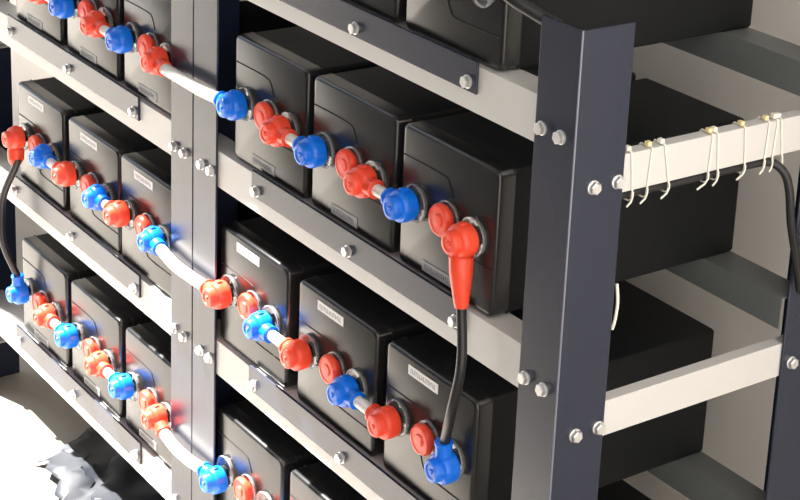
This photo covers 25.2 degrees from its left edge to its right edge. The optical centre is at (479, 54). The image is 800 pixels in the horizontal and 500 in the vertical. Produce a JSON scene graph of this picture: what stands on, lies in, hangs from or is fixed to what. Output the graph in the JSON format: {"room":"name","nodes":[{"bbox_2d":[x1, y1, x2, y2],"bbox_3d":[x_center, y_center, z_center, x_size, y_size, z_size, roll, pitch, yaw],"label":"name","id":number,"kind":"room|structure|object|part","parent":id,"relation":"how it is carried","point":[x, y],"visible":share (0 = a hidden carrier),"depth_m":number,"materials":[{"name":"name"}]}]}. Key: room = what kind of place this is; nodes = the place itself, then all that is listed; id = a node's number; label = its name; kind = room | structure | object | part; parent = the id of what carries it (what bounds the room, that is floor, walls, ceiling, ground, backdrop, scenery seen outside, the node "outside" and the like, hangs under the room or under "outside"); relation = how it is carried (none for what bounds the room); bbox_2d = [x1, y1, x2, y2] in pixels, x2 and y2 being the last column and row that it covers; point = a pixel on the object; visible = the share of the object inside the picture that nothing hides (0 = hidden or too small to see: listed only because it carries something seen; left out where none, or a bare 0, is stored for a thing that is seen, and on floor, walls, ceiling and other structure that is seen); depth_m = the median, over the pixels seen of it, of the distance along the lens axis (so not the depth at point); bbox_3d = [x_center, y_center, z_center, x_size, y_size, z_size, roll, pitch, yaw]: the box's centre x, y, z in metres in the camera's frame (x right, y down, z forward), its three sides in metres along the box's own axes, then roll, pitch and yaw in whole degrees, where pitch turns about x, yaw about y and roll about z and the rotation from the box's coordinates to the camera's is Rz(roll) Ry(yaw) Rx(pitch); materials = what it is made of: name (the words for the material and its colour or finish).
{"room":"battery room","nodes":[
{"label":"battery room","id":0,"kind":"room"},
{"bbox_2d":[0,206,91,499],"bbox_3d":[-2.914,1.188,2.518,7.200,0.100,10.500,-10,21,-35],"label":"floor","id":1,"kind":"structure","parent":0,"point":[36,422],"depth_m":3.90,"materials":[{"name":"concrete"}]},
{"bbox_2d":[32,427,165,499],"bbox_3d":[-0.680,0.885,3.658,0.419,0.022,0.560,-10,21,-35],"label":"plastic sheet","id":2,"kind":"object","parent":1,"relation":"on","point":[87,467],"visible":0.43,"depth_m":3.69,"materials":[{"name":"plastic"}]},
{"bbox_2d":[0,0,245,499],"bbox_3d":[-0.594,0.082,3.611,0.515,1.600,1.004,-10,21,-35],"label":"rack","id":3,"kind":"object","parent":1,"relation":"on","point":[173,133],"visible":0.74,"depth_m":3.38,"materials":[{"name":"grey metal"}]},
{"bbox_3d":[-1.032,-0.013,3.842,0.086,1.600,0.082,-10,21,-35],"label":"post","id":4,"kind":"part","parent":3,"relation":"part of","materials":[{"name":"black metal"}]},
{"bbox_2d":[16,0,67,44],"bbox_3d":[-0.700,-0.176,3.663,0.480,0.214,0.226,-10,21,-35],"label":"battery","id":5,"kind":"object","parent":3,"relation":"on","point":[38,16],"visible":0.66,"depth_m":3.54,"materials":[{"name":"black plastic"}]},
{"bbox_2d":[28,0,74,18],"bbox_3d":[-0.825,-0.107,3.426,0.041,0.051,0.159,-10,21,-35],"label":"cable","id":6,"kind":"object","parent":5,"relation":"attached to","point":[63,9],"visible":1,"depth_m":3.37,"materials":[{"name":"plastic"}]},
{"bbox_2d":[22,233,97,367],"bbox_3d":[-0.737,0.489,3.871,0.480,0.214,0.226,-10,21,-35],"label":"battery","id":7,"kind":"object","parent":3,"relation":"on","point":[50,269],"visible":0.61,"depth_m":3.72,"materials":[{"name":"black plastic"}]},
{"bbox_2d":[32,303,78,348],"bbox_3d":[-0.862,0.552,3.634,0.041,0.051,0.157,-10,21,-35],"label":"cable","id":8,"kind":"object","parent":7,"relation":"attached to","point":[66,336],"visible":1,"depth_m":3.61,"materials":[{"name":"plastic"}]},
{"bbox_2d":[18,77,105,210],"bbox_3d":[-0.719,0.157,3.768,0.480,0.214,0.226,-10,21,-35],"label":"battery","id":9,"kind":"object","parent":3,"relation":"on","point":[46,105],"visible":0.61,"depth_m":3.62,"materials":[{"name":"black plastic"}]},
{"bbox_2d":[0,125,28,303],"bbox_3d":[-0.972,0.338,3.728,0.053,0.400,0.053,-10,21,-35],"label":"vertical cable","id":10,"kind":"object","parent":9,"relation":"attached to","point":[14,139],"visible":1,"depth_m":3.72,"materials":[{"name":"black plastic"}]},
{"bbox_3d":[-0.883,0.184,3.649,0.028,0.214,0.226,-10,21,-35],"label":"lid","id":11,"kind":"part","parent":9,"relation":"part of","materials":[{"name":"black plastic"}]},
{"bbox_2d":[28,143,76,186],"bbox_3d":[-0.844,0.218,3.529,0.041,0.051,0.159,-10,21,-35],"label":"cable","id":12,"kind":"object","parent":9,"relation":"attached to","point":[63,173],"visible":1,"depth_m":3.51,"materials":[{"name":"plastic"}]},
{"bbox_2d":[67,0,124,80],"bbox_3d":[-0.551,-0.109,3.473,0.480,0.214,0.226,-10,21,-35],"label":"battery","id":13,"kind":"object","parent":3,"relation":"on","point":[94,51],"visible":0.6,"depth_m":3.33,"materials":[{"name":"black plastic"}]},
{"bbox_2d":[79,10,132,53],"bbox_3d":[-0.677,-0.041,3.237,0.041,0.051,0.157,-10,21,-35],"label":"cable","id":14,"kind":"object","parent":13,"relation":"attached to","point":[119,39],"visible":1,"depth_m":3.22,"materials":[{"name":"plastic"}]},
{"bbox_2d":[71,275,152,417],"bbox_3d":[-0.589,0.556,3.683,0.480,0.214,0.226,-10,21,-35],"label":"battery","id":15,"kind":"object","parent":3,"relation":"on","point":[101,315],"visible":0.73,"depth_m":3.53,"materials":[{"name":"black plastic"}]},
{"bbox_2d":[84,351,133,399],"bbox_3d":[-0.715,0.618,3.445,0.041,0.051,0.157,-10,21,-35],"label":"cable","id":16,"kind":"object","parent":15,"relation":"attached to","point":[120,386],"visible":1,"depth_m":3.43,"materials":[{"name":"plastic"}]},
{"bbox_2d":[69,112,159,254],"bbox_3d":[-0.570,0.223,3.578,0.480,0.214,0.226,-10,21,-35],"label":"battery","id":17,"kind":"object","parent":3,"relation":"on","point":[98,142],"visible":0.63,"depth_m":3.44,"materials":[{"name":"black plastic"}]},
{"bbox_3d":[-0.734,0.251,3.460,0.028,0.214,0.226,-10,21,-35],"label":"lid","id":18,"kind":"part","parent":17,"relation":"part of","materials":[{"name":"black plastic"}]},
{"bbox_2d":[81,184,129,226],"bbox_3d":[-0.700,0.283,3.346,0.041,0.051,0.142,-10,21,-35],"label":"cable","id":19,"kind":"object","parent":17,"relation":"attached to","point":[116,213],"visible":1,"depth_m":3.33,"materials":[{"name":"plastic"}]},
{"bbox_3d":[-0.485,0.234,3.142,0.086,1.600,0.081,-10,21,-35],"label":"post","id":20,"kind":"part","parent":3,"relation":"part of","materials":[{"name":"grey metal"}]},
{"bbox_2d":[126,321,247,466],"bbox_3d":[-0.442,0.622,3.494,0.480,0.214,0.226,-10,21,-35],"label":"battery","id":21,"kind":"object","parent":3,"relation":"on","point":[148,345],"visible":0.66,"depth_m":3.37,"materials":[{"name":"black plastic"}]},
{"bbox_2d":[140,431,152,445],"bbox_3d":[-0.632,0.733,3.406,0.001,0.007,0.057,-10,21,-35],"label":"print","id":22,"kind":"object","parent":21,"relation":"attached to","point":[147,436],"depth_m":3.41,"materials":[{"name":"grey paper"}]},
{"bbox_3d":[-0.606,0.650,3.376,0.028,0.214,0.226,-10,21,-35],"label":"lid","id":23,"kind":"part","parent":21,"relation":"part of","materials":[{"name":"black plastic"}]},
{"bbox_2d":[121,148,261,295],"bbox_3d":[-0.432,0.286,3.401,0.480,0.214,0.226,-10,21,-35],"label":"battery","id":24,"kind":"object","parent":3,"relation":"on","point":[145,175],"visible":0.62,"depth_m":3.27,"materials":[{"name":"black plastic"}]},
{"bbox_3d":[-0.596,0.314,3.283,0.028,0.214,0.226,-10,21,-35],"label":"lid","id":25,"kind":"part","parent":24,"relation":"part of","materials":[{"name":"black plastic"}]},
{"bbox_2d":[124,0,297,114],"bbox_3d":[-0.404,-0.043,3.285,0.480,0.214,0.226,-10,21,-35],"label":"battery","id":26,"kind":"object","parent":3,"relation":"on","point":[148,21],"visible":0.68,"depth_m":3.15,"materials":[{"name":"black plastic"}]},
{"bbox_3d":[-0.568,-0.015,3.167,0.028,0.214,0.226,-10,21,-35],"label":"lid","id":27,"kind":"part","parent":26,"relation":"part of","materials":[{"name":"black plastic"}]},
{"bbox_2d":[192,0,799,499],"bbox_3d":[-0.003,0.460,2.882,0.515,1.371,1.003,-10,21,-35],"label":"rack","id":28,"kind":"object","parent":1,"relation":"on","point":[574,113],"visible":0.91,"depth_m":2.46,"materials":[{"name":"grey metal"}]},
{"bbox_3d":[-0.441,0.365,3.112,0.086,1.371,0.082,-10,21,-35],"label":"post","id":29,"kind":"part","parent":28,"relation":"part of","materials":[{"name":"grey metal"}]},
{"bbox_2d":[216,400,320,499],"bbox_3d":[-0.226,0.720,3.217,0.480,0.214,0.226,-10,21,-35],"label":"battery","id":30,"kind":"object","parent":28,"relation":"on","point":[258,458],"visible":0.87,"depth_m":3.07,"materials":[{"name":"black plastic"}]},
{"bbox_2d":[141,404,227,494],"bbox_3d":[-0.534,0.708,3.215,0.040,0.067,0.274,-10,21,-35],"label":"cable","id":31,"kind":"object","parent":30,"relation":"attached to","point":[213,480],"visible":1,"depth_m":3.20,"materials":[{"name":"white plastic"}]},
{"bbox_3d":[-0.450,0.733,3.140,0.020,0.047,0.047,-10,21,-35],"label":"terminal post","id":32,"kind":"part","parent":30,"relation":"part of","materials":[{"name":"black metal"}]},
{"bbox_2d":[220,217,341,387],"bbox_3d":[-0.203,0.389,3.109,0.480,0.214,0.226,-10,21,-35],"label":"battery","id":33,"kind":"object","parent":28,"relation":"on","point":[264,267],"visible":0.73,"depth_m":2.96,"materials":[{"name":"black plastic"}]},
{"bbox_2d":[137,226,231,309],"bbox_3d":[-0.517,0.369,3.112,0.040,0.059,0.294,-10,21,-35],"label":"cable","id":34,"kind":"object","parent":33,"relation":"attached to","point":[217,294],"visible":1,"depth_m":3.09,"materials":[{"name":"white plastic"}]},
{"bbox_2d":[238,246,256,262],"bbox_3d":[-0.384,0.333,2.968,0.001,0.007,0.063,-10,21,-35],"label":"print","id":35,"kind":"object","parent":33,"relation":"attached to","point":[246,254],"depth_m":2.97,"materials":[{"name":"grey paper"}]},
{"bbox_3d":[-0.367,0.417,2.990,0.028,0.214,0.226,-10,21,-35],"label":"lid","id":36,"kind":"part","parent":33,"relation":"part of","materials":[{"name":"black plastic"}]},
{"bbox_2d":[243,310,311,370],"bbox_3d":[-0.326,0.459,2.870,0.041,0.051,0.167,-10,21,-35],"label":"cable","id":37,"kind":"object","parent":33,"relation":"attached to","point":[296,355],"visible":1,"depth_m":2.86,"materials":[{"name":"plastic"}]},
{"bbox_2d":[235,26,378,198],"bbox_3d":[-0.159,0.068,2.972,0.480,0.214,0.226,-10,21,-35],"label":"battery","id":38,"kind":"object","parent":28,"relation":"on","point":[277,70],"visible":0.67,"depth_m":2.83,"materials":[{"name":"black plastic"}]},
{"bbox_2d":[140,46,247,120],"bbox_3d":[-0.482,0.047,2.986,0.040,0.053,0.321,-10,21,-35],"label":"cable","id":39,"kind":"object","parent":38,"relation":"attached to","point":[232,105],"visible":1,"depth_m":2.96,"materials":[{"name":"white plastic"}]},
{"bbox_3d":[-0.323,0.095,2.854,0.028,0.214,0.226,-10,21,-35],"label":"lid","id":40,"kind":"part","parent":38,"relation":"part of","materials":[{"name":"black plastic"}]},
{"bbox_2d":[259,114,327,167],"bbox_3d":[-0.287,0.133,2.738,0.041,0.051,0.152,-10,21,-35],"label":"cable","id":41,"kind":"object","parent":38,"relation":"attached to","point":[310,151],"visible":1,"depth_m":2.72,"materials":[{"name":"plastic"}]},
{"bbox_2d":[290,461,366,499],"bbox_3d":[-0.078,0.786,3.028,0.480,0.214,0.226,-10,21,-35],"label":"battery","id":42,"kind":"object","parent":28,"relation":"on","point":[316,481],"visible":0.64,"depth_m":2.92,"materials":[{"name":"black plastic"}]},
{"bbox_3d":[-0.241,0.814,2.910,0.028,0.214,0.226,-10,21,-35],"label":"lid","id":43,"kind":"part","parent":42,"relation":"part of","materials":[{"name":"black plastic"}]},
{"bbox_2d":[297,270,431,455],"bbox_3d":[-0.050,0.458,2.913,0.480,0.214,0.226,-10,21,-35],"label":"battery","id":44,"kind":"object","parent":28,"relation":"on","point":[347,327],"visible":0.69,"depth_m":2.76,"materials":[{"name":"black plastic"}]},
{"bbox_2d":[319,304,340,322],"bbox_3d":[-0.231,0.402,2.773,0.001,0.007,0.063,-10,21,-35],"label":"print","id":45,"kind":"object","parent":44,"relation":"attached to","point":[330,313],"depth_m":2.77,"materials":[{"name":"grey paper"}]},
{"bbox_3d":[-0.214,0.485,2.795,0.028,0.214,0.226,-10,21,-35],"label":"lid","id":46,"kind":"part","parent":44,"relation":"part of","materials":[{"name":"black plastic"}]},
{"bbox_2d":[326,374,401,439],"bbox_3d":[-0.175,0.527,2.676,0.041,0.051,0.161,-10,21,-35],"label":"cable","id":47,"kind":"object","parent":44,"relation":"attached to","point":[384,422],"visible":1,"depth_m":2.67,"materials":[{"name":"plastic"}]},
{"bbox_2d":[346,0,406,22],"bbox_3d":[-0.004,-0.203,2.693,0.480,0.214,0.226,-10,21,-35],"label":"battery","id":48,"kind":"object","parent":28,"relation":"on","point":[392,10],"visible":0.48,"depth_m":2.53,"materials":[{"name":"black plastic"}]},
{"bbox_2d":[312,65,635,252],"bbox_3d":[-0.015,0.133,2.788,0.480,0.214,0.226,-10,21,-35],"label":"battery","id":49,"kind":"object","parent":28,"relation":"on","point":[361,116],"visible":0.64,"depth_m":2.65,"materials":[{"name":"black plastic"}]},
{"bbox_2d":[333,207,353,223],"bbox_3d":[-0.205,0.243,2.700,0.001,0.007,0.057,-10,21,-35],"label":"print","id":50,"kind":"object","parent":49,"relation":"attached to","point":[345,215],"depth_m":2.70,"materials":[{"name":"grey paper"}]},
{"bbox_3d":[-0.179,0.160,2.669,0.028,0.214,0.226,-10,21,-35],"label":"lid","id":51,"kind":"part","parent":49,"relation":"part of","materials":[{"name":"black plastic"}]},
{"bbox_2d":[343,163,418,222],"bbox_3d":[-0.142,0.198,2.553,0.041,0.051,0.152,-10,21,-35],"label":"cable","id":52,"kind":"object","parent":49,"relation":"attached to","point":[401,205],"visible":1,"depth_m":2.54,"materials":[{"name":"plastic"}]},
{"bbox_2d":[503,0,561,24],"bbox_3d":[0.021,0.000,2.304,0.279,0.294,0.056,17,22,38],"label":"power cable","id":53,"kind":"object","parent":28,"relation":"attached to","point":[528,8],"visible":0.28,"depth_m":2.23,"materials":[{"name":"black rubber"}]},
{"bbox_2d":[383,280,713,499],"bbox_3d":[0.099,0.525,2.722,0.480,0.214,0.226,-10,21,-35],"label":"battery","id":54,"kind":"object","parent":28,"relation":"on","point":[650,337],"visible":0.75,"depth_m":2.64,"materials":[{"name":"black plastic"}]},
{"bbox_2d":[410,369,434,389],"bbox_3d":[-0.082,0.469,2.581,0.001,0.007,0.063,-10,21,-35],"label":"print","id":55,"kind":"object","parent":54,"relation":"attached to","point":[423,379],"depth_m":2.58,"materials":[{"name":"grey paper"}]},
{"bbox_3d":[-0.065,0.553,2.603,0.028,0.214,0.226,-10,21,-35],"label":"lid","id":56,"kind":"part","parent":54,"relation":"part of","materials":[{"name":"black plastic"}]},
{"bbox_2d":[400,78,744,315],"bbox_3d":[0.129,0.198,2.603,0.480,0.214,0.226,-10,21,-35],"label":"battery","id":57,"kind":"object","parent":28,"relation":"on","point":[469,167],"visible":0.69,"depth_m":2.52,"materials":[{"name":"black plastic"}]},
{"bbox_2d":[424,264,447,282],"bbox_3d":[-0.061,0.308,2.515,0.001,0.007,0.057,-10,21,-35],"label":"print","id":58,"kind":"object","parent":57,"relation":"attached to","point":[438,273],"depth_m":2.51,"materials":[{"name":"grey"}]},
{"bbox_2d":[424,221,478,484],"bbox_3d":[-0.036,0.417,2.460,0.043,0.403,0.074,-10,21,-35],"label":"vertical cable","id":59,"kind":"object","parent":57,"relation":"attached to","point":[460,241],"visible":1,"depth_m":2.42,"materials":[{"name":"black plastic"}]},
{"bbox_3d":[-0.035,0.225,2.485,0.028,0.214,0.226,-10,21,-35],"label":"lid","id":60,"kind":"part","parent":57,"relation":"part of","materials":[{"name":"black plastic"}]},
{"bbox_3d":[0.101,0.609,2.420,0.086,1.371,0.081,-10,21,-35],"label":"post","id":61,"kind":"part","parent":28,"relation":"part of","materials":[{"name":"grey metal"}]},
{"bbox_2d":[406,0,752,69],"bbox_3d":[0.142,-0.138,2.506,0.480,0.214,0.226,-10,21,-35],"label":"battery","id":62,"kind":"object","parent":28,"relation":"on","point":[492,33],"visible":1,"depth_m":2.41,"materials":[{"name":"black plastic"}]},
{"bbox_3d":[-0.021,-0.110,2.388,0.028,0.214,0.226,-10,21,-35],"label":"lid","id":63,"kind":"part","parent":62,"relation":"part of","materials":[{"name":"black plastic"}]},
{"bbox_2d":[611,283,618,329],"bbox_3d":[0.178,0.329,2.333,0.009,0.066,0.004,5,17,7],"label":"tie","id":64,"kind":"object","parent":28,"relation":"hanging from","point":[616,284],"visible":1,"depth_m":2.33,"materials":[{"name":"white plastic"}]},
{"bbox_2d":[597,480,651,499],"bbox_3d":[0.072,0.854,2.836,0.480,0.214,0.226,-10,21,-35],"label":"battery","id":65,"kind":"object","parent":28,"relation":"on","point":[619,490],"visible":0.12,"depth_m":2.94,"materials":[{"name":"black plastic"}]},
{"bbox_2d":[625,145,633,206],"bbox_3d":[0.187,0.154,2.290,0.014,0.079,0.030,-10,21,-35],"label":"tie","id":66,"kind":"object","parent":28,"relation":"attached to","point":[628,147],"visible":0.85,"depth_m":2.28,"materials":[{"name":"white plastic"}]},
{"bbox_2d":[638,140,653,203],"bbox_3d":[0.213,0.150,2.306,0.017,0.079,0.035,-1,18,-12],"label":"tie","id":67,"kind":"object","parent":28,"relation":"attached to","point":[647,143],"visible":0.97,"depth_m":2.30,"materials":[{"name":"white plastic"}]},
{"bbox_2d":[653,137,669,198],"bbox_3d":[0.236,0.145,2.326,0.018,0.079,0.030,-10,21,-35],"label":"tie","id":68,"kind":"object","parent":28,"relation":"attached to","point":[660,140],"visible":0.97,"depth_m":2.32,"materials":[{"name":"white plastic"}]},
{"bbox_2d":[697,127,713,189],"bbox_3d":[0.298,0.137,2.365,0.020,0.079,0.039,3,17,0],"label":"tie","id":69,"kind":"object","parent":28,"relation":"attached to","point":[707,129],"visible":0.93,"depth_m":2.36,"materials":[{"name":"white plastic"}]},
{"bbox_2d":[622,157,799,293],"bbox_3d":[0.305,0.255,2.414,0.365,0.210,0.031,-8,20,-31],"label":"power cable","id":70,"kind":"object","parent":28,"relation":"attached to","point":[778,166],"visible":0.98,"depth_m":2.44,"materials":[{"name":"black rubber"}]},
{"bbox_2d":[710,126,718,185],"bbox_3d":[0.308,0.133,2.378,0.014,0.079,0.030,-10,21,-35],"label":"tie","id":71,"kind":"object","parent":28,"relation":"attached to","point":[715,128],"visible":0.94,"depth_m":2.37,"materials":[{"name":"white plastic"}]},
{"bbox_2d":[732,120,745,180],"bbox_3d":[0.346,0.127,2.405,0.020,0.079,0.030,-10,21,-35],"label":"tie","id":72,"kind":"object","parent":28,"relation":"attached to","point":[739,122],"visible":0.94,"depth_m":2.40,"materials":[{"name":"white plastic"}]},
{"bbox_2d":[756,114,770,174],"bbox_3d":[0.384,0.121,2.430,0.015,0.079,0.034,-2,18,-15],"label":"tie","id":73,"kind":"object","parent":28,"relation":"attached to","point":[765,117],"visible":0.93,"depth_m":2.42,"materials":[{"name":"white plastic"}]},
{"bbox_2d":[766,113,778,171],"bbox_3d":[0.396,0.118,2.441,0.013,0.079,0.032,-4,19,-21],"label":"tie","id":74,"kind":"object","parent":28,"relation":"attached to","point":[772,115],"visible":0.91,"depth_m":2.43,"materials":[{"name":"white plastic"}]},
{"bbox_2d":[769,112,783,163],"bbox_3d":[0.406,0.116,2.448,0.013,0.079,0.030,-10,21,-35],"label":"tie","id":75,"kind":"object","parent":28,"relation":"attached to","point":[778,113],"visible":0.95,"depth_m":2.44,"materials":[{"name":"white plastic"}]},
{"bbox_3d":[0.438,0.552,2.663,0.086,1.371,0.081,-10,21,-35],"label":"post","id":76,"kind":"part","parent":28,"relation":"part of","materials":[{"name":"black metal"}]},
{"bbox_2d":[9,0,799,499],"bbox_3d":[-0.166,-0.493,3.680,0.100,2.700,9.900,-10,21,-35],"label":"wall","id":77,"kind":"structure","parent":0,"point":[737,422],"depth_m":2.98,"materials":[{"name":"white paint"}]}
]}

